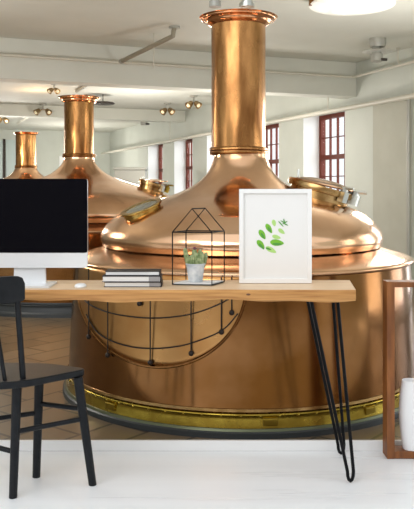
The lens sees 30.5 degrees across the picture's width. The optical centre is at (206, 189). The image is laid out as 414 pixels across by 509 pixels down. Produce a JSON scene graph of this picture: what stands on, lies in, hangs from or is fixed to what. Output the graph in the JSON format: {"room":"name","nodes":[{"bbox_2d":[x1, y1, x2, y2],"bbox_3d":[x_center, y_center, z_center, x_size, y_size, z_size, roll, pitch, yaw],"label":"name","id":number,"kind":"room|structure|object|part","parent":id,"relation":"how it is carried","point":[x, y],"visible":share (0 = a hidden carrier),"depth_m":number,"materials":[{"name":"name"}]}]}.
{"room":"home office","nodes":[
{"label":"home office","id":0,"kind":"room"},
{"bbox_2d":[0,129,109,178],"bbox_3d":[-10.085,-0.313,20.587,15.202,2.900,0.200,0,0,-22],"label":"wall","id":1,"kind":"structure","parent":0,"point":[49,144],"depth_m":22.65,"materials":[{"name":"paint"}]},
{"bbox_2d":[0,139,15,178],"bbox_3d":[-7.128,-0.183,21.610,4.251,2.600,0.065,0,0,-22],"label":"door","id":2,"kind":"structure","parent":1,"relation":"in","point":[10,144],"depth_m":22.14,"materials":[{"name":"grey"}]},
{"bbox_3d":[-6.849,-0.183,21.720,2.110,2.600,0.065,0,0,-22],"label":"frame","id":3,"kind":"part","parent":2,"relation":"part of","materials":[{"name":"grey metal"}]},
{"bbox_2d":[59,156,63,166],"bbox_3d":[-4.039,0.052,22.842,0.800,2.130,0.045,0,0,-22],"label":"door","id":4,"kind":"structure","parent":1,"relation":"in","point":[61,158],"depth_m":22.69,"materials":[{"name":"white"}]},
{"bbox_2d":[0,287,413,508],"bbox_3d":[-7.031,1.167,11.644,23.912,0.060,30.289,0,0,0],"label":"floor","id":5,"kind":"structure","parent":0,"point":[124,479],"depth_m":3.07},
{"bbox_2d":[3,132,43,178],"bbox_3d":[-2.787,0.126,11.700,2.604,2.022,2.604,0,0,0],"label":"kettle","id":6,"kind":"object","parent":5,"relation":"on","point":[25,167],"visible":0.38,"depth_m":11.55,"materials":[{"name":"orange metal"}]},
{"bbox_2d":[0,276,96,498],"bbox_3d":[-0.735,0.723,2.857,0.618,0.828,0.361,0,0,0],"label":"dining chair","id":7,"kind":"object","parent":5,"relation":"on","point":[14,376],"visible":1,"depth_m":2.83,"materials":[{"name":"black paint"}]},
{"bbox_3d":[-0.851,0.356,2.721,0.386,0.095,0.090,0,0,0],"label":"rail","id":8,"kind":"part","parent":7,"relation":"part of","materials":[{"name":"black paint"}]},
{"bbox_3d":[-0.708,0.924,2.804,0.054,0.425,0.036,0,0,26],"label":"leg","id":9,"kind":"part","parent":7,"relation":"part of","materials":[{"name":"black paint"}]},
{"bbox_3d":[-0.665,0.923,2.989,0.037,0.426,0.078,0,0,-28],"label":"leg","id":10,"kind":"part","parent":7,"relation":"part of","materials":[{"name":"black paint"}]},
{"bbox_3d":[-0.736,0.700,2.872,0.528,0.026,0.330,0,0,0],"label":"seat","id":11,"kind":"part","parent":7,"relation":"part of","materials":[{"name":"black paint"}]},
{"bbox_3d":[-0.468,0.923,2.912,0.095,0.427,0.037,0,0,-34],"label":"leg","id":12,"kind":"part","parent":7,"relation":"part of","materials":[{"name":"black paint"}]},
{"bbox_2d":[0,95,173,317],"bbox_3d":[-1.364,0.073,8.100,2.704,2.128,2.704,0,0,0],"label":"kettle","id":13,"kind":"object","parent":5,"relation":"on","point":[108,196],"visible":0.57,"depth_m":7.64,"materials":[{"name":"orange metal"}]},
{"bbox_3d":[-1.364,1.101,8.100,2.684,0.015,2.684,0,0,0],"label":"foot moulding","id":14,"kind":"part","parent":13,"relation":"part of","materials":[{"name":"grey"}]},
{"bbox_2d":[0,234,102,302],"bbox_3d":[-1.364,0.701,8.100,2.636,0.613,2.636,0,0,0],"label":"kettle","id":15,"kind":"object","parent":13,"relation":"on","point":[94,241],"depth_m":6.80,"materials":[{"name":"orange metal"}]},
{"bbox_3d":[-0.563,-0.099,8.016,0.306,0.033,0.306,0,0,0],"label":"manhole lid","id":16,"kind":"part","parent":13,"relation":"part of","materials":[{"name":"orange metal"}]},
{"bbox_2d":[113,167,147,184],"bbox_3d":[-1.625,0.327,16.250,0.690,1.620,0.560,0,0,0],"label":"storage cabinet","id":17,"kind":"object","parent":5,"relation":"on","point":[132,175],"visible":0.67,"depth_m":16.00,"materials":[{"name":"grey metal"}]},
{"bbox_2d":[25,280,355,482],"bbox_3d":[-0.473,0.759,3.083,2.154,0.754,0.368,0,0,0],"label":"desk","id":18,"kind":"object","parent":5,"relation":"on","point":[328,291],"visible":0.93,"depth_m":2.95,"materials":[{"name":"brown wood"}]},
{"bbox_2d":[0,179,87,287],"bbox_3d":[-0.714,0.168,3.040,0.472,0.426,0.160,0,0,0],"label":"computer monitor","id":19,"kind":"object","parent":18,"relation":"on","point":[44,222],"visible":0.91,"depth_m":3.04,"materials":[{"name":"silver metal"}]},
{"bbox_2d":[74,283,86,287],"bbox_3d":[-0.497,0.374,2.990,0.047,0.014,0.075,0,0,0],"label":"computer mouse","id":20,"kind":"object","parent":18,"relation":"on","point":[78,285],"visible":1,"depth_m":2.97,"materials":[{"name":"white plastic"}]},
{"bbox_2d":[104,279,162,286],"bbox_3d":[-0.292,0.371,3.035,0.226,0.020,0.100,0,0,0],"label":"notebook","id":21,"kind":"object","parent":18,"relation":"on","point":[107,284],"visible":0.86,"depth_m":2.99,"materials":[{"name":"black paper"}]},
{"bbox_2d":[102,273,161,281],"bbox_3d":[-0.296,0.349,3.030,0.231,0.024,0.100,0,0,0],"label":"notebook","id":22,"kind":"object","parent":21,"relation":"on","point":[105,278],"visible":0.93,"depth_m":2.98,"materials":[{"name":"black paper"}]},
{"bbox_2d":[105,269,161,275],"bbox_3d":[-0.293,0.328,3.040,0.216,0.016,0.100,0,0,0],"label":"notebook","id":23,"kind":"object","parent":22,"relation":"on","point":[109,272],"visible":1,"depth_m":2.99,"materials":[{"name":"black paper"}]},
{"bbox_2d":[172,208,224,285],"bbox_3d":[-0.034,0.226,3.087,0.201,0.308,0.116,0,0,8],"label":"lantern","id":24,"kind":"object","parent":18,"relation":"on","point":[211,282],"visible":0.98,"depth_m":3.06,"materials":[{"name":"black metal"}]},
{"bbox_2d":[183,247,207,281],"bbox_3d":[-0.047,0.301,3.085,0.080,0.141,0.080,0,0,40],"label":"cactus pot","id":25,"kind":"object","parent":24,"relation":"in","point":[196,262],"visible":1,"depth_m":3.06,"materials":[{"name":"white ceramic"}]},
{"bbox_3d":[-0.080,0.275,3.085,0.033,0.081,0.023,0,0,0],"label":"cactus stem","id":26,"kind":"part","parent":25,"relation":"part of","materials":[{"name":"green plant"}]},
{"bbox_3d":[-0.061,0.288,3.071,0.027,0.053,0.028,0,0,0],"label":"cactus stem","id":27,"kind":"part","parent":25,"relation":"part of","materials":[{"name":"green plant"}]},
{"bbox_3d":[-0.047,0.335,3.085,0.080,0.074,0.080,0,0,0],"label":"pot","id":28,"kind":"part","parent":25,"relation":"part of","materials":[{"name":"white ceramic"}]},
{"bbox_3d":[-0.043,0.284,3.077,0.029,0.060,0.031,0,0,0],"label":"cactus stem","id":29,"kind":"part","parent":25,"relation":"part of","materials":[{"name":"green plant"}]},
{"bbox_3d":[-0.025,0.282,3.075,0.028,0.066,0.027,0,0,0],"label":"cactus stem","id":30,"kind":"part","parent":25,"relation":"part of","materials":[{"name":"green plant"}]},
{"bbox_3d":[-0.011,0.284,3.089,0.030,0.063,0.021,0,0,0],"label":"cactus stem","id":31,"kind":"part","parent":25,"relation":"part of","materials":[{"name":"green plant"}]},
{"bbox_2d":[174,280,222,285],"bbox_3d":[-0.034,0.376,3.087,0.188,0.009,0.104,0,0,8],"label":"tray","id":32,"kind":"object","parent":24,"relation":"on","point":[205,282],"depth_m":3.06,"materials":[{"name":"white"}]},
{"bbox_2d":[239,189,311,282],"bbox_3d":[0.280,0.189,3.130,0.296,0.386,0.060,0,0,0],"label":"picture frame","id":33,"kind":"object","parent":18,"relation":"on","point":[275,225],"visible":1,"depth_m":3.11,"materials":[{"name":"white painted wood"},{"name":"paper"}]},
{"bbox_3d":[0.494,0.779,3.188,0.202,0.715,0.157,0,0,0],"label":"leg","id":34,"kind":"part","parent":18,"relation":"part of","materials":[{"name":"black metal"}]},
{"bbox_3d":[0.482,0.779,2.965,0.186,0.714,0.050,0,0,0],"label":"leg","id":35,"kind":"part","parent":18,"relation":"part of","materials":[{"name":"black metal"}]},
{"bbox_2d":[63,0,413,439],"bbox_3d":[0.200,-0.013,4.500,2.074,2.300,2.074,0,0,0],"label":"kettle","id":36,"kind":"object","parent":5,"relation":"on","point":[218,368],"visible":0.81,"depth_m":3.71,"materials":[{"name":"orange metal"}]},
{"bbox_3d":[-0.606,0.583,3.892,0.024,0.362,0.025,0,0,0],"label":"hanging rod","id":37,"kind":"part","parent":36,"relation":"part of","materials":[{"name":"grey metal"}]},
{"bbox_3d":[-0.491,0.616,3.760,0.024,0.428,0.025,0,0,0],"label":"hanging rod","id":38,"kind":"part","parent":36,"relation":"part of","materials":[{"name":"grey metal"}]},
{"bbox_3d":[-0.358,0.096,4.137,0.178,0.076,0.183,0,0,0],"label":"sight glass","id":39,"kind":"part","parent":36,"relation":"part of","materials":[{"name":"beige"}]},
{"bbox_3d":[-0.269,0.616,3.602,0.024,0.428,0.025,0,0,0],"label":"hanging rod","id":40,"kind":"part","parent":36,"relation":"part of","materials":[{"name":"grey metal"}]},
{"bbox_3d":[-0.298,0.548,3.705,0.943,0.137,0.129,0,0,32],"label":"curved rail","id":41,"kind":"part","parent":36,"relation":"part of","materials":[{"name":"grey metal"}]},
{"bbox_3d":[-0.298,0.619,3.729,1.042,0.440,0.174,0,0,33],"label":"hatch plate","id":42,"kind":"part","parent":36,"relation":"part of","materials":[{"name":"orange metal"}]},
{"bbox_3d":[-0.268,0.664,3.671,0.885,0.192,0.116,0,0,29],"label":"curved rail","id":43,"kind":"part","parent":36,"relation":"part of","materials":[{"name":"grey metal"}]},
{"bbox_3d":[-0.074,0.587,3.528,0.024,0.369,0.025,0,0,0],"label":"hanging rod","id":44,"kind":"part","parent":36,"relation":"part of","materials":[{"name":"grey metal"}]},
{"bbox_3d":[0.066,0.535,3.504,0.024,0.266,0.025,0,0,0],"label":"hanging rod","id":45,"kind":"part","parent":36,"relation":"part of","materials":[{"name":"grey metal"}]},
{"bbox_3d":[0.114,0.490,3.503,0.024,0.177,0.025,0,0,0],"label":"hanging rod","id":46,"kind":"part","parent":36,"relation":"part of","materials":[{"name":"grey metal"}]},
{"bbox_3d":[0.200,1.101,4.500,2.054,0.015,2.054,0,0,0],"label":"foot moulding","id":47,"kind":"part","parent":36,"relation":"part of","materials":[{"name":"gold metal"}]},
{"bbox_3d":[0.672,-0.032,4.434,0.389,0.095,0.398,0,0,0],"label":"manhole lid","id":48,"kind":"part","parent":36,"relation":"part of","materials":[{"name":"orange metal"}]},
{"bbox_2d":[383,280,413,458],"bbox_3d":[0.970,0.762,3.250,0.420,0.747,0.080,0,0,0],"label":"frame","id":49,"kind":"object","parent":5,"relation":"on","point":[390,450],"visible":1,"depth_m":3.21,"materials":[{"name":"brown wood"}]},
{"bbox_3d":[0.777,0.762,3.250,0.033,0.747,0.080,0,0,0],"label":"panel","id":50,"kind":"part","parent":49,"relation":"part of","materials":[{"name":"brown wood"}]},
{"bbox_3d":[0.970,0.400,3.250,0.354,0.023,0.080,0,0,0],"label":"panel","id":51,"kind":"part","parent":49,"relation":"part of","materials":[{"name":"brown wood"}]},
{"bbox_3d":[0.970,1.120,3.250,0.354,0.030,0.080,0,0,0],"label":"panel","id":52,"kind":"part","parent":49,"relation":"part of","materials":[{"name":"brown wood"}]},
{"bbox_2d":[399,378,413,450],"bbox_3d":[0.873,0.959,3.250,0.102,0.291,0.102,0,0,0],"label":"vase","id":53,"kind":"object","parent":49,"relation":"on","point":[406,398],"visible":1,"depth_m":3.21,"materials":[{"name":"white ceramic"}]},
{"bbox_2d":[406,99,409,255],"bbox_3d":[2.466,0.012,9.312,0.044,2.250,0.042,0,0,0],"label":"pipe","id":54,"kind":"object","parent":5,"relation":"on","point":[408,100],"visible":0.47,"depth_m":9.29,"materials":[{"name":"grey metal"}]},
{"bbox_2d":[0,0,413,131],"bbox_3d":[-5.880,-1.813,10.638,15.302,0.100,22.698,0,0,-22],"label":"ceiling","id":55,"kind":"structure","parent":0,"point":[298,32],"depth_m":8.56,"materials":[{"name":"paint"}]},
{"bbox_2d":[0,117,8,123],"bbox_3d":[-4.697,-1.643,17.482,0.299,0.237,0.181,0,0,0],"label":"spot lamp","id":56,"kind":"object","parent":55,"relation":"attached to","point":[6,120],"visible":0.86,"depth_m":17.45,"materials":[{"name":"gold metal"}]},
{"bbox_2d":[33,104,51,115],"bbox_3d":[-3.366,-1.643,15.582,0.386,0.237,0.181,0,0,0],"label":"spot lamp","id":57,"kind":"object","parent":55,"relation":"attached to","point":[36,111],"visible":1,"depth_m":15.55,"materials":[{"name":"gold metal"}]},
{"bbox_2d":[47,84,59,93],"bbox_3d":[-2.537,-1.673,12.582,0.224,0.178,0.143,0,0,0],"label":"spot lamp","id":58,"kind":"object","parent":55,"relation":"attached to","point":[50,90],"visible":0.94,"depth_m":12.55,"materials":[{"name":"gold metal"}]},
{"bbox_2d":[75,86,86,92],"bbox_3d":[-2.121,-1.740,12.939,0.050,0.057,0.990,0,0,-21],"label":"rod","id":59,"kind":"object","parent":55,"relation":"attached to","point":[82,87],"visible":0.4,"depth_m":13.01,"materials":[{"name":"grey metal"}]},
{"bbox_2d":[94,101,114,105],"bbox_3d":[-1.916,-1.670,14.000,0.440,0.184,0.440,0,0,0],"label":"disc","id":60,"kind":"object","parent":55,"relation":"hanging from","point":[104,103],"visible":0.86,"depth_m":13.87,"materials":[{"name":"grey metal"}]},
{"bbox_2d":[140,122,149,125],"bbox_3d":[-1.398,-1.604,17.000,0.414,0.315,0.414,0,0,0],"label":"ceiling fixture","id":61,"kind":"object","parent":55,"relation":"attached to","point":[141,123],"visible":0.31,"depth_m":16.93,"materials":[{"name":"grey metal"}]},
{"bbox_2d":[119,25,179,67],"bbox_3d":[-0.666,-1.571,8.667,0.120,0.394,1.247,0,0,-34],"label":"pipe","id":62,"kind":"object","parent":55,"relation":"hanging from","point":[174,28],"visible":1,"depth_m":8.53,"materials":[{"name":"grey metal"}]},
{"bbox_3d":[-0.597,-1.568,8.533,0.014,0.388,0.012,0,0,0],"label":"hanger rod","id":63,"kind":"part","parent":62,"relation":"part of","materials":[{"name":"beige paint"}]},
{"bbox_2d":[160,103,174,114],"bbox_3d":[-0.800,-1.636,15.381,0.318,0.252,0.190,0,0,0],"label":"spot lamp","id":64,"kind":"object","parent":55,"relation":"attached to","point":[163,111],"visible":1,"depth_m":15.34,"materials":[{"name":"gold metal"}]},
{"bbox_2d":[185,95,201,108],"bbox_3d":[-0.252,-1.636,14.181,0.318,0.252,0.190,0,0,0],"label":"spot lamp","id":65,"kind":"object","parent":55,"relation":"attached to","point":[189,104],"visible":1,"depth_m":14.14,"materials":[{"name":"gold metal"}]},
{"bbox_2d":[0,48,413,77],"bbox_3d":[-2.990,-1.643,7.861,13.998,0.237,5.046,0,0,0],"label":"ceiling pipe","id":66,"kind":"object","parent":55,"relation":"hanging from","point":[397,49],"visible":1,"depth_m":9.39,"materials":[{"name":"grey metal"}]},
{"bbox_3d":[2.373,-1.653,9.437,0.060,0.219,0.060,0,0,0],"label":"hanger rod","id":67,"kind":"part","parent":66,"relation":"part of","materials":[{"name":"beige paint"}]},
{"bbox_2d":[101,93,413,154],"bbox_3d":[0.411,-1.409,13.769,0.064,0.706,19.303,0,0,-22],"label":"pipe","id":68,"kind":"object","parent":55,"relation":"hanging from","point":[407,96],"visible":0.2,"depth_m":10.81,"materials":[{"name":"white metal"}]},
{"bbox_2d":[309,0,395,15],"bbox_3d":[1.294,-1.690,6.800,0.773,0.144,0.766,0,0,0],"label":"ceiling lamp","id":69,"kind":"object","parent":55,"relation":"attached to","point":[328,7],"visible":1,"depth_m":6.75,"materials":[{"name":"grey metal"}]},
{"bbox_2d":[362,37,392,62],"bbox_3d":[1.985,-1.625,8.850,0.360,0.274,0.360,0,0,0],"label":"ceiling fixture","id":70,"kind":"object","parent":55,"relation":"attached to","point":[376,53],"visible":1,"depth_m":8.79,"materials":[{"name":"grey metal"}]},
{"bbox_3d":[1.985,-1.619,8.850,0.360,0.028,0.360,0,0,0],"label":"lamp shade","id":71,"kind":"part","parent":70,"relation":"part of","materials":[{"name":"grey metal"}]},
{"bbox_2d":[110,47,413,279],"bbox_3d":[1.710,-0.313,12.051,0.450,2.900,25.154,0,0,-22],"label":"wall","id":72,"kind":"structure","parent":0,"point":[398,81],"depth_m":12.02,"materials":[{"name":"paint"}]},
{"bbox_2d":[0,104,184,122],"bbox_3d":[-7.050,-1.642,14.548,14.000,0.238,0.300,0,0,-22],"label":"beam","id":73,"kind":"structure","parent":72,"relation":"attached to","point":[6,110],"depth_m":16.34,"materials":[{"name":"paint"}]},
{"bbox_2d":[148,144,162,183],"bbox_3d":[-1.127,-0.508,19.098,0.360,1.330,1.219,0,0,-22],"label":"window","id":74,"kind":"structure","parent":72,"relation":"in","point":[155,170],"depth_m":19.65,"materials":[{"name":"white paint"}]},
{"bbox_2d":[0,37,355,98],"bbox_3d":[-4.495,-1.526,8.090,14.000,0.470,0.300,0,0,-22],"label":"beam","id":75,"kind":"structure","parent":72,"relation":"attached to","point":[12,69],"depth_m":9.41,"materials":[{"name":"paint"}]},
{"bbox_2d":[174,139,192,193],"bbox_3d":[-0.369,-0.508,17.182,0.360,1.330,1.219,0,0,-22],"label":"window","id":76,"kind":"structure","parent":72,"relation":"in","point":[182,167],"depth_m":17.73,"materials":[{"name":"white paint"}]},
{"bbox_2d":[0,440,401,450],"bbox_3d":[-2.060,1.115,3.317,13.880,0.045,0.014,0,0,0],"label":"baseboard","id":77,"kind":"structure","parent":72,"relation":"attached to","point":[25,445],"depth_m":3.31,"materials":[{"name":"white"}]},
{"bbox_2d":[207,135,213,172],"bbox_3d":[0.389,-0.508,15.266,0.360,1.330,1.219,0,0,-22],"label":"window","id":78,"kind":"structure","parent":72,"relation":"in","point":[210,158],"depth_m":15.78,"materials":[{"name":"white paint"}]},
{"bbox_2d":[265,123,278,176],"bbox_3d":[1.147,-0.508,13.351,0.360,1.330,1.219,0,0,-22],"label":"window","id":79,"kind":"structure","parent":72,"relation":"in","point":[275,161],"depth_m":13.52,"materials":[{"name":"brown paint"}]},
{"bbox_2d":[303,112,344,190],"bbox_3d":[1.905,-0.508,11.435,0.360,1.330,1.219,0,0,-22],"label":"window","id":80,"kind":"structure","parent":72,"relation":"in","point":[315,157],"depth_m":11.97,"materials":[{"name":"brown paint"}]},
{"bbox_2d":[373,99,410,255],"bbox_3d":[2.361,-0.003,9.733,0.044,2.280,0.760,0,0,-22],"label":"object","id":81,"kind":"structure","parent":72,"relation":"attached to","point":[389,119],"depth_m":9.69,"materials":[{"name":"paint"}]}
]}

